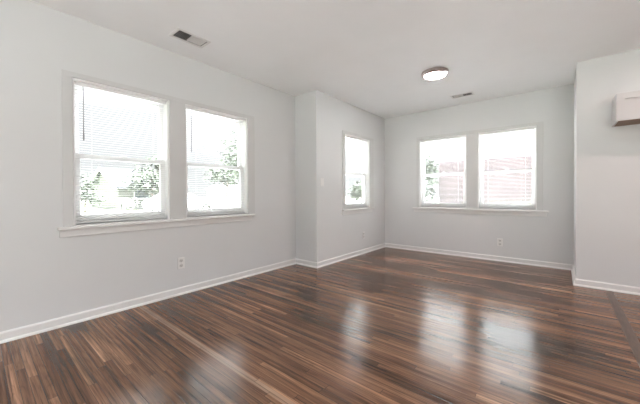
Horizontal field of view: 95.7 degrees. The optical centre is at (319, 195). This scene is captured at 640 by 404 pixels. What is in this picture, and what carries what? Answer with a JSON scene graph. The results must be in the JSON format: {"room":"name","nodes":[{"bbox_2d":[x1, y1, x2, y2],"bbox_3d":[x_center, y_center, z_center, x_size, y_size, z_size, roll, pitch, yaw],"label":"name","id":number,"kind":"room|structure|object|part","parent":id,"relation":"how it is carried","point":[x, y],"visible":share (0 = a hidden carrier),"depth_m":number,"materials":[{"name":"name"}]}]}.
{"room":"empty living room","nodes":[
{"label":"empty living room","id":0,"kind":"room"},
{"bbox_2d":[0,0,295,331],"bbox_3d":[-2.167,-0.210,2.288,0.150,2.500,5.456,0,1,40],"label":"wall","id":1,"kind":"structure","parent":0,"point":[44,276],"depth_m":2.46,"materials":[{"name":"grey paint"}]},
{"bbox_2d":[0,258,295,343],"bbox_3d":[-2.046,1.001,2.299,0.026,0.076,5.306,0,1,40],"label":"baseboard","id":2,"kind":"structure","parent":1,"relation":"attached to","point":[33,329],"depth_m":2.62,"materials":[{"name":"paint"}]},
{"bbox_2d":[57,69,254,237],"bbox_3d":[-1.504,-0.344,3.049,0.198,1.334,1.913,0,1,40],"label":"window","id":3,"kind":"structure","parent":1,"relation":"in","point":[164,192],"depth_m":2.85,"materials":[{"name":"white plastic"}]},
{"bbox_3d":[-1.860,-0.635,2.720,0.032,0.632,0.727,0,1,40],"label":"sash","id":4,"kind":"part","parent":3,"relation":"part of","materials":[{"name":"clear glass"}]},
{"bbox_2d":[74,81,165,223],"bbox_3d":[-1.797,-0.360,2.671,0.052,1.178,0.717,0,1,40],"label":"window blind","id":5,"kind":"object","parent":3,"relation":"attached to","point":[76,83],"visible":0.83,"depth_m":2.62,"materials":[{"name":"white plastic"}]},
{"bbox_3d":[-1.799,0.222,2.680,0.026,0.014,0.713,0,1,40],"label":"rail","id":6,"kind":"part","parent":5,"relation":"part of","materials":[{"name":"white plastic"}]},
{"bbox_3d":[-1.831,-0.072,2.703,0.032,0.570,0.727,0,1,40],"label":"sash","id":7,"kind":"part","parent":3,"relation":"part of","materials":[{"name":"clear glass"}]},
{"bbox_3d":[-1.475,0.248,3.019,0.114,0.034,1.893,0,1,40],"label":"sill","id":8,"kind":"part","parent":3,"relation":"part of","materials":[{"name":"paint"}]},
{"bbox_2d":[186,106,244,216],"bbox_3d":[-1.199,-0.369,3.391,0.052,1.178,0.752,0,1,40],"label":"window blind","id":9,"kind":"object","parent":3,"relation":"attached to","point":[194,110],"visible":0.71,"depth_m":3.36,"materials":[{"name":"white plastic"}]},
{"bbox_3d":[-1.201,0.213,3.401,0.026,0.014,0.748,0,1,40],"label":"rail","id":10,"kind":"part","parent":9,"relation":"part of","materials":[{"name":"white plastic"}]},
{"bbox_2d":[178,257,184,268],"bbox_3d":[-1.451,0.704,3.029,0.009,0.116,0.072,0,1,40],"label":"wall outlet","id":11,"kind":"object","parent":1,"relation":"attached to","point":[181,261],"visible":1,"depth_m":3.03,"materials":[{"name":"white plastic"}]},
{"bbox_2d":[185,104,247,216],"bbox_3d":[-1.229,-0.369,3.417,0.150,1.210,0.790,0,1,40],"label":"window","id":12,"kind":"structure","parent":1,"relation":"in","point":[243,185],"depth_m":3.66,"materials":[{"name":"white plastic"}]},
{"bbox_3d":[-1.262,-0.644,3.441,0.032,0.632,0.762,0,1,40],"label":"sash","id":13,"kind":"part","parent":12,"relation":"part of","materials":[{"name":"clear glass"}]},
{"bbox_3d":[-1.233,-0.081,3.424,0.032,0.570,0.762,0,1,40],"label":"sash","id":14,"kind":"part","parent":12,"relation":"part of","materials":[{"name":"clear glass"}]},
{"bbox_2d":[295,90,316,261],"bbox_3d":[-0.218,-0.235,4.312,0.563,2.500,0.150,0,1,40],"label":"wall","id":15,"kind":"structure","parent":0,"point":[305,104],"depth_m":4.20,"materials":[{"name":"grey paint"}]},
{"bbox_2d":[296,258,316,267],"bbox_3d":[-0.201,0.978,4.198,0.439,0.076,0.026,0,1,40],"label":"baseboard","id":16,"kind":"structure","parent":15,"relation":"attached to","point":[298,261],"depth_m":4.20,"materials":[{"name":"paint"}]},
{"bbox_2d":[0,247,639,403],"bbox_3d":[1.007,1.095,1.101,6.554,0.120,7.660,0,1,40],"label":"floor","id":17,"kind":"structure","parent":0,"point":[386,325],"depth_m":2.02,"materials":[{"name":"brown wood"}]},
{"bbox_2d":[605,290,639,366],"bbox_3d":[0.985,1.043,0.571,0.060,0.012,6.518,0,1,40],"label":"threshold","id":18,"kind":"object","parent":17,"relation":"on","point":[633,341],"visible":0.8,"depth_m":2.25,"materials":[{"name":"wood"}]},
{"bbox_2d":[30,0,639,118],"bbox_3d":[0.995,-1.525,1.080,6.554,0.120,7.660,0,1,40],"label":"ceiling","id":19,"kind":"structure","parent":0,"point":[372,56],"depth_m":2.75,"materials":[{"name":"paint"}]},
{"bbox_2d":[169,28,210,48],"bbox_3d":[-1.209,-1.516,2.704,0.184,0.109,0.315,0,1,40],"label":"ceiling vent","id":20,"kind":"object","parent":19,"relation":"in","point":[178,33],"visible":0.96,"depth_m":2.72,"materials":[{"name":"white metal"}]},
{"bbox_2d":[422,67,448,79],"bbox_3d":[1.381,-1.460,3.483,0.300,0.052,0.300,0,1,40],"label":"ceiling light","id":21,"kind":"object","parent":19,"relation":"attached to","point":[433,73],"visible":1,"depth_m":3.42,"materials":[{"name":"white glass"}]},
{"bbox_2d":[424,72,445,78],"bbox_3d":[1.381,-1.442,3.483,0.238,0.016,0.238,0,1,40],"label":"diffuser","id":22,"kind":"object","parent":21,"relation":"attached to","point":[427,75],"depth_m":3.46,"materials":[{"name":"white"}]},
{"bbox_2d":[450,92,474,98],"bbox_3d":[2.115,-1.544,4.309,0.305,0.109,0.150,0,1,40],"label":"ceiling vent","id":23,"kind":"object","parent":19,"relation":"in","point":[467,93],"visible":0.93,"depth_m":4.32,"materials":[{"name":"white metal"}]},
{"bbox_2d":[316,90,384,261],"bbox_3d":[0.597,-0.244,4.971,0.150,2.500,2.204,0,1,40],"label":"wall","id":24,"kind":"structure","parent":0,"point":[338,234],"depth_m":4.52,"materials":[{"name":"grey paint"}]},
{"bbox_2d":[317,243,384,267],"bbox_3d":[0.614,0.969,4.856,0.026,0.076,2.080,0,1,40],"label":"baseboard","id":25,"kind":"structure","parent":24,"relation":"attached to","point":[373,248],"depth_m":4.67,"materials":[{"name":"paint"}]},
{"bbox_2d":[342,130,374,214],"bbox_3d":[0.612,-0.368,4.950,0.198,1.332,0.995,0,1,40],"label":"window","id":26,"kind":"structure","parent":24,"relation":"in","point":[366,188],"depth_m":5.20,"materials":[{"name":"white plastic"}]},
{"bbox_3d":[0.551,-0.664,4.978,0.032,0.632,0.753,0,1,40],"label":"sash","id":27,"kind":"part","parent":26,"relation":"part of","materials":[{"name":"clear glass"}]},
{"bbox_3d":[0.579,-0.101,4.961,0.032,0.570,0.753,0,1,40],"label":"sash","id":28,"kind":"part","parent":26,"relation":"part of","materials":[{"name":"clear glass"}]},
{"bbox_2d":[345,135,367,207],"bbox_3d":[0.614,-0.389,4.928,0.052,1.178,0.743,0,1,40],"label":"window blind","id":29,"kind":"object","parent":26,"relation":"attached to","point":[346,136],"visible":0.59,"depth_m":4.91,"materials":[{"name":"white plastic"}]},
{"bbox_3d":[0.638,0.223,4.917,0.114,0.034,0.967,0,1,40],"label":"sill","id":30,"kind":"part","parent":26,"relation":"part of","materials":[{"name":"paint"}]},
{"bbox_2d":[385,84,573,264],"bbox_3d":[2.437,-0.251,4.778,2.926,2.500,0.150,0,1,40],"label":"wall","id":31,"kind":"structure","parent":0,"point":[550,238],"depth_m":4.50,"materials":[{"name":"grey paint"}]},
{"bbox_2d":[419,134,465,207],"bbox_3d":[2.136,-0.397,5.026,0.775,1.210,0.150,0,1,40],"label":"window","id":32,"kind":"structure","parent":31,"relation":"in","point":[421,148],"depth_m":5.15,"materials":[{"name":"white plastic"}]},
{"bbox_3d":[2.161,-0.672,5.055,0.747,0.632,0.032,0,1,40],"label":"sash","id":33,"kind":"part","parent":32,"relation":"part of","materials":[{"name":"clear glass"}]},
{"bbox_3d":[2.142,-0.109,5.034,0.747,0.570,0.032,0,1,40],"label":"sash","id":34,"kind":"part","parent":32,"relation":"part of","materials":[{"name":"clear glass"}]},
{"bbox_2d":[385,243,571,269],"bbox_3d":[2.328,0.961,4.768,2.776,0.076,0.026,0,1,40],"label":"baseboard","id":35,"kind":"structure","parent":31,"relation":"attached to","point":[406,247],"depth_m":4.54,"materials":[{"name":"paint"}]},
{"bbox_2d":[413,121,548,216],"bbox_3d":[2.484,-0.379,4.707,1.942,1.340,0.198,0,1,40],"label":"window","id":36,"kind":"structure","parent":31,"relation":"in","point":[534,153],"depth_m":4.60,"materials":[{"name":"white plastic"}]},
{"bbox_2d":[421,136,465,206],"bbox_3d":[2.115,-0.397,5.001,0.737,1.178,0.038,0,1,40],"label":"window blind","id":37,"kind":"object","parent":36,"relation":"attached to","point":[458,137],"visible":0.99,"depth_m":4.97,"materials":[{"name":"white plastic"}]},
{"bbox_3d":[2.118,0.185,5.005,0.733,0.014,0.026,0,1,40],"label":"rail","id":38,"kind":"part","parent":37,"relation":"part of","materials":[{"name":"white plastic"}]},
{"bbox_3d":[2.460,0.216,4.679,1.942,0.034,0.114,0,1,40],"label":"sill","id":39,"kind":"part","parent":36,"relation":"part of","materials":[{"name":"paint"}]},
{"bbox_2d":[480,127,534,208],"bbox_3d":[2.830,-0.395,4.407,0.710,1.178,0.038,0,1,40],"label":"window blind","id":40,"kind":"object","parent":36,"relation":"attached to","point":[533,128],"visible":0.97,"depth_m":4.37,"materials":[{"name":"white plastic"}]},
{"bbox_3d":[2.833,0.187,4.412,0.706,0.014,0.026,0,1,40],"label":"rail","id":41,"kind":"part","parent":40,"relation":"part of","materials":[{"name":"white plastic"}]},
{"bbox_3d":[2.876,-0.671,4.462,0.720,0.632,0.032,0,1,40],"label":"sash","id":42,"kind":"part","parent":36,"relation":"part of","materials":[{"name":"clear glass"}]},
{"bbox_3d":[2.857,-0.107,4.440,0.720,0.570,0.032,0,1,40],"label":"sash","id":43,"kind":"part","parent":36,"relation":"part of","materials":[{"name":"clear glass"}]},
{"bbox_2d":[497,238,502,245],"bbox_3d":[2.749,0.712,4.427,0.072,0.116,0.009,0,1,40],"label":"wall outlet","id":44,"kind":"object","parent":31,"relation":"attached to","point":[499,241],"visible":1,"depth_m":4.43,"materials":[{"name":"white plastic"}]},
{"bbox_2d":[574,63,576,275],"bbox_3d":[3.196,-0.245,3.521,0.150,2.500,0.815,0,1,40],"label":"wall","id":45,"kind":"structure","parent":0,"point":[575,80],"depth_m":3.47,"materials":[{"name":"grey paint"}]},
{"bbox_2d":[571,265,575,283],"bbox_3d":[3.126,0.967,3.577,0.026,0.076,0.841,0,1,40],"label":"baseboard","id":46,"kind":"structure","parent":45,"relation":"attached to","point":[572,269],"depth_m":3.56,"materials":[{"name":"paint"}]},
{"bbox_2d":[576,49,639,286],"bbox_3d":[4.163,-0.239,2.286,3.215,2.500,0.150,0,1,40],"label":"wall","id":47,"kind":"structure","parent":0,"point":[607,156],"depth_m":3.10,"materials":[{"name":"grey paint"}]},
{"bbox_2d":[573,279,639,294],"bbox_3d":[4.045,0.974,2.284,3.091,0.076,0.026,0,1,40],"label":"baseboard","id":48,"kind":"structure","parent":47,"relation":"attached to","point":[578,282],"depth_m":3.09,"materials":[{"name":"paint"}]},
{"bbox_2d":[612,90,639,126],"bbox_3d":[3.296,-0.861,2.693,0.800,0.271,0.320,0,1,40],"label":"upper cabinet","id":49,"kind":"object","parent":47,"relation":"attached to","point":[625,106],"visible":1,"depth_m":2.79,"materials":[{"name":"white paint"}]},
{"bbox_3d":[3.304,-0.733,2.701,0.768,0.010,0.300,0,1,40],"label":"panel","id":50,"kind":"part","parent":49,"relation":"part of","materials":[{"name":"wood"}]},
{"bbox_3d":[3.050,-0.860,2.709,0.286,0.155,0.005,0,1,40],"label":"door panel","id":51,"kind":"part","parent":49,"relation":"part of","materials":[{"name":"white paint"}]},
{"label":"outside","id":52,"kind":"structure","parent":0,"visible":0},
{"bbox_2d":[81,197,438,211],"bbox_3d":[1.241,1.242,24.980,150.000,0.200,140.000,0,1,40],"label":"lawn","id":53,"kind":"structure","parent":52,"point":[346,199],"depth_m":27.86,"materials":[{"name":"green plant"}]},
{"bbox_2d":[80,173,108,211],"bbox_3d":[-17.796,-0.260,21.836,2.160,3.072,3.036,0,1,40],"label":"round shrub","id":54,"kind":"object","parent":53,"relation":"on","point":[87,186],"visible":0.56,"depth_m":21.89,"materials":[{"name":"green plant"}]},
{"bbox_2d":[88,167,189,209],"bbox_3d":[-19.393,-0.825,30.649,10.000,4.030,6.600,0,1,40],"label":"gabled house","id":55,"kind":"structure","parent":53,"relation":"on","point":[112,192],"depth_m":26.96,"materials":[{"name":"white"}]},
{"bbox_3d":[-16.533,-0.143,26.918,0.030,0.740,1.140,0,1,40],"label":"pane","id":56,"kind":"part","parent":55,"relation":"part of","materials":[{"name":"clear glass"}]},
{"bbox_2d":[120,153,158,198],"bbox_3d":[-14.877,-1.402,25.744,3.288,5.270,4.679,0,1,40],"label":"leafy tree","id":57,"kind":"object","parent":53,"relation":"on","point":[147,175],"visible":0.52,"depth_m":24.88,"materials":[{"name":"green plant"}]},
{"bbox_2d":[203,164,238,207],"bbox_3d":[-8.805,-1.099,27.720,2.589,4.577,5.124,0,1,40],"label":"leafy tree","id":58,"kind":"object","parent":53,"relation":"on","point":[216,176],"visible":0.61,"depth_m":27.16,"materials":[{"name":"green plant"}]},
{"bbox_2d":[217,123,238,181],"bbox_3d":[-5.434,-2.453,20.835,3.319,7.367,4.511,0,1,40],"label":"leafy tree","id":59,"kind":"object","parent":53,"relation":"on","point":[230,133],"visible":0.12,"depth_m":19.98,"materials":[{"name":"green plant"}]},
{"bbox_2d":[346,181,361,202],"bbox_3d":[4.441,-0.290,30.373,3.298,2.794,2.488,0,1,40],"label":"leafy tree","id":60,"kind":"object","parent":53,"relation":"on","point":[355,189],"visible":0.41,"depth_m":30.07,"materials":[{"name":"green plant"}]},
{"bbox_2d":[425,177,432,202],"bbox_3d":[5.268,0.033,15.139,1.296,2.382,1.367,0,0,-21],"label":"round shrub","id":61,"kind":"object","parent":53,"relation":"on","point":[427,198],"visible":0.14,"depth_m":14.83,"materials":[{"name":"green plant"}]},
{"bbox_2d":[425,151,438,202],"bbox_3d":[7.852,-1.024,21.442,2.438,4.375,2.175,0,1,40],"label":"leafy tree","id":62,"kind":"object","parent":53,"relation":"on","point":[428,167],"visible":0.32,"depth_m":20.91,"materials":[{"name":"green plant"}]},
{"bbox_2d":[431,142,531,203],"bbox_3d":[13.504,-0.621,14.699,12.600,3.580,8.720,0,1,40],"label":"brick house","id":63,"kind":"structure","parent":53,"relation":"on","point":[507,186],"depth_m":13.78,"materials":[{"name":"brick"}]},
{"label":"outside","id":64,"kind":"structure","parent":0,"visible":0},
{"bbox_2d":[81,198,438,214],"bbox_3d":[-4.915,1.174,30.090,8.000,0.110,140.000,0,1,40],"label":"street","id":65,"kind":"structure","parent":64,"point":[434,198],"depth_m":22.60,"materials":[{"name":"grey asphalt"}]},
{"bbox_2d":[142,193,215,210],"bbox_3d":[-9.789,0.509,20.460,1.800,1.418,4.408,0,1,40],"label":"parked car","id":66,"kind":"object","parent":65,"relation":"on","point":[198,202],"visible":0.48,"depth_m":20.18,"materials":[{"name":"white paint"}]}
]}

